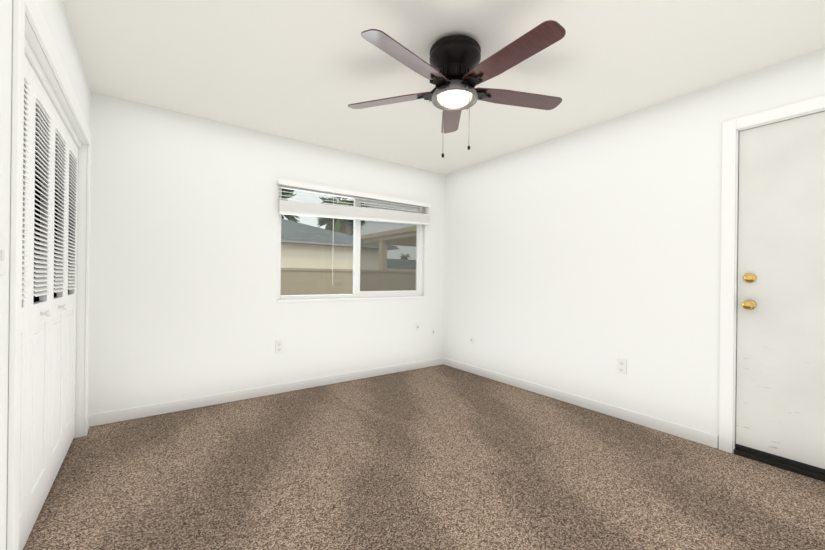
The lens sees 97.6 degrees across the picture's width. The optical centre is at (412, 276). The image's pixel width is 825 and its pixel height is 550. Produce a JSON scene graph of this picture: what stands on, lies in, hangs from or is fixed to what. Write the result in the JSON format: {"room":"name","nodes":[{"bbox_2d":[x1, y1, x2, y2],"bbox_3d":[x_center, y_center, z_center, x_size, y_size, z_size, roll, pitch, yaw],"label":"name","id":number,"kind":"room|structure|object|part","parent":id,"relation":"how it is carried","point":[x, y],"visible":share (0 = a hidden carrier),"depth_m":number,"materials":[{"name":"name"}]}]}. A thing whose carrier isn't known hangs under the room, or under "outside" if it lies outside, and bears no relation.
{"room":"empty bedroom","nodes":[
{"label":"empty bedroom","id":0,"kind":"room"},
{"bbox_2d":[33,124,57,302],"bbox_3d":[-2.107,-0.097,1.452,0.710,2.490,2.120,1,0,-36],"label":"wall","id":1,"kind":"structure","parent":0,"point":[35,299],"depth_m":2.41,"materials":[{"name":"grey"}]},
{"bbox_2d":[0,0,95,549],"bbox_3d":[-1.188,-0.112,0.916,0.140,2.440,4.430,1,0,-36],"label":"wall","id":2,"kind":"structure","parent":0,"point":[53,11],"depth_m":1.60,"materials":[{"name":"white paint"}]},
{"bbox_2d":[0,235,6,274],"bbox_3d":[-1.188,-0.062,1.046,0.014,0.115,0.070,1,0,-36],"label":"light switch","id":3,"kind":"object","parent":2,"relation":"attached to","point":[3,252],"visible":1,"depth_m":1.05,"materials":[{"name":"white plastic"}]},
{"bbox_2d":[19,54,77,549],"bbox_3d":[-1.801,0.110,1.801,0.063,1.947,1.605,1,0,-36],"label":"bifold closet door","id":4,"kind":"structure","parent":2,"relation":"in","point":[48,374],"depth_m":1.73,"materials":[{"name":"white wood"}]},
{"bbox_3d":[-1.693,0.111,1.631,0.038,1.947,0.399,1,0,-36],"label":"panel","id":5,"kind":"part","parent":4,"relation":"part of","materials":[{"name":"white wood"}]},
{"bbox_3d":[-1.930,0.108,1.956,0.038,1.947,0.399,1,0,-36],"label":"panel","id":6,"kind":"part","parent":4,"relation":"part of","materials":[{"name":"white wood"}]},
{"bbox_3d":[-2.167,0.106,2.280,0.038,1.947,0.399,1,0,-36],"label":"panel","id":7,"kind":"part","parent":4,"relation":"part of","materials":[{"name":"white wood"}]},
{"bbox_2d":[7,0,90,549],"bbox_3d":[-1.796,0.049,1.804,0.101,2.105,1.740,1,0,-36],"label":"trim","id":8,"kind":"structure","parent":2,"relation":"attached to","point":[32,11],"depth_m":1.16,"materials":[{"name":"white wood"}]},
{"bbox_2d":[92,93,443,413],"bbox_3d":[-1.021,-0.110,3.695,3.390,2.440,0.140,1,0,-36],"label":"wall","id":9,"kind":"structure","parent":0,"point":[185,216],"depth_m":3.11,"materials":[{"name":"white paint"}]},
{"bbox_2d":[88,357,443,429],"bbox_3d":[-0.975,1.066,3.626,3.424,0.090,0.040,1,0,-36],"label":"baseboard","id":10,"kind":"structure","parent":9,"relation":"attached to","point":[119,415],"depth_m":3.23,"materials":[{"name":"white wood"}]},
{"bbox_2d":[275,341,282,352],"bbox_3d":[-1.266,0.668,3.428,0.070,0.115,0.011,1,0,-36],"label":"outlet","id":11,"kind":"object","parent":9,"relation":"attached to","point":[278,346],"visible":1,"depth_m":3.42,"materials":[{"name":"white plastic"}]},
{"bbox_2d":[277,179,430,301],"bbox_3d":[-0.569,-0.326,3.967,1.825,1.153,0.201,1,0,-36],"label":"window unit","id":12,"kind":"structure","parent":9,"relation":"in","point":[356,213],"depth_m":3.98,"materials":[{"name":"white plastic"}]},
{"bbox_2d":[23,364,824,549],"bbox_3d":[0.236,1.185,1.967,3.704,0.120,4.430,1,0,-36],"label":"floor carpet","id":13,"kind":"object","parent":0,"point":[441,457],"visible":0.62,"depth_m":1.98,"materials":[{"name":"brown carpet"}]},
{"bbox_2d":[62,0,824,174],"bbox_3d":[0.265,-1.375,1.967,3.704,0.120,4.430,1,0,-36],"label":"ceiling","id":14,"kind":"structure","parent":0,"point":[308,71],"depth_m":2.19,"materials":[{"name":"white paint"}]},
{"bbox_2d":[348,20,565,157],"bbox_3d":[0.259,-0.983,2.027,1.326,0.662,1.288,1,0,-36],"label":"ceiling fan","id":15,"kind":"object","parent":14,"relation":"attached to","point":[454,72],"visible":1,"depth_m":1.96,"materials":[{"name":"brown wood"}]},
{"bbox_3d":[0.241,-1.003,2.071,0.204,0.065,0.204,1,0,-36],"label":"lamp shade","id":16,"kind":"part","parent":15,"relation":"part of","materials":[{"name":"white glass"}]},
{"bbox_2d":[440,48,824,448],"bbox_3d":[1.679,-0.079,3.011,0.164,2.440,4.430,1,0,-36],"label":"wall","id":17,"kind":"structure","parent":0,"point":[580,262],"depth_m":2.97,"materials":[{"name":"white paint"}]},
{"bbox_2d":[444,358,717,448],"bbox_3d":[1.222,1.091,3.508,0.013,0.090,2.743,1,0,-36],"label":"baseboard","id":18,"kind":"structure","parent":17,"relation":"attached to","point":[648,421],"depth_m":3.01,"materials":[{"name":"white wood"}]},
{"bbox_2d":[617,359,626,374],"bbox_3d":[1.677,0.721,2.895,0.011,0.115,0.070,1,0,-36],"label":"outlet","id":19,"kind":"object","parent":17,"relation":"attached to","point":[621,366],"visible":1,"depth_m":2.89,"materials":[{"name":"white plastic"}]},
{"bbox_2d":[719,95,824,452],"bbox_3d":[2.416,0.065,2.009,0.156,2.169,1.062,1,0,-36],"label":"door frame","id":20,"kind":"structure","parent":17,"relation":"attached to","point":[732,129],"depth_m":2.35,"materials":[{"name":"white wood"}]},
{"bbox_2d":[736,111,824,468],"bbox_3d":[2.370,0.074,1.976,0.116,2.030,0.904,1,0,-36],"label":"entry door","id":21,"kind":"structure","parent":20,"relation":"in","point":[780,398],"depth_m":2.18,"materials":[{"name":"paint"}]},
{"bbox_3d":[2.120,0.094,2.280,0.072,0.236,0.066,1,0,-36],"label":"entry door hardware","id":22,"kind":"part","parent":21,"relation":"part of","materials":[{"name":"gold metal"}]},
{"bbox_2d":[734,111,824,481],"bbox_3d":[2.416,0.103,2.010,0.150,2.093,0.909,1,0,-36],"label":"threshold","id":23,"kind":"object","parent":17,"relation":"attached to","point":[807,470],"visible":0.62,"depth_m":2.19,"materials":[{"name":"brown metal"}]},
{"label":"outside","id":24,"kind":"structure","parent":0,"visible":0},
{"bbox_3d":[-47.782,0.876,276.620,550.000,0.200,495.690,1,0,-36],"label":"plane","id":25,"kind":"object","parent":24,"visible":0},
{"bbox_2d":[281,189,299,221],"bbox_3d":[-11.074,-2.933,28.407,4.931,8.290,5.208,1,0,-36],"label":"palm tree","id":26,"kind":"object","parent":25,"relation":"on","point":[289,196],"depth_m":28.39,"materials":[{"name":"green plant"}]},
{"bbox_2d":[281,219,396,269],"bbox_3d":[-12.432,-0.893,11.364,22.020,4.145,10.000,1,0,-36],"label":"neighbor house","id":27,"kind":"structure","parent":25,"relation":"on","point":[292,234],"depth_m":12.50,"materials":[{"name":"paint"}]},
{"bbox_2d":[281,240,398,248],"bbox_3d":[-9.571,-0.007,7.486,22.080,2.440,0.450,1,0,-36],"label":"gutter","id":28,"kind":"object","parent":27,"relation":"attached to","point":[326,243],"depth_m":12.03,"materials":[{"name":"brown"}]},
{"bbox_2d":[317,197,370,235],"bbox_3d":[-5.325,-2.393,27.494,4.548,7.341,4.749,1,0,-36],"label":"palm tree","id":29,"kind":"object","parent":25,"relation":"on","point":[345,227],"depth_m":27.07,"materials":[{"name":"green plant"}]},
{"bbox_2d":[280,268,415,294],"bbox_3d":[3.634,0.646,9.678,42.000,1.435,0.240,1,0,-36],"label":"fence","id":30,"kind":"object","parent":25,"relation":"on","point":[348,286],"depth_m":5.88,"materials":[{"name":"beige wood"}]},
{"bbox_2d":[361,226,415,269],"bbox_3d":[1.630,0.128,10.309,5.500,2.425,2.790,1,0,-36],"label":"patio cover","id":31,"kind":"object","parent":25,"relation":"on","point":[387,241],"depth_m":9.07,"materials":[{"name":"beige"}]},
{"bbox_2d":[387,259,415,270],"bbox_3d":[-2.169,-0.763,58.314,18.000,4.120,10.000,1,0,-36],"label":"house","id":32,"kind":"structure","parent":25,"relation":"on","point":[394,268],"depth_m":54.40,"materials":[{"name":"paint"}]}
]}

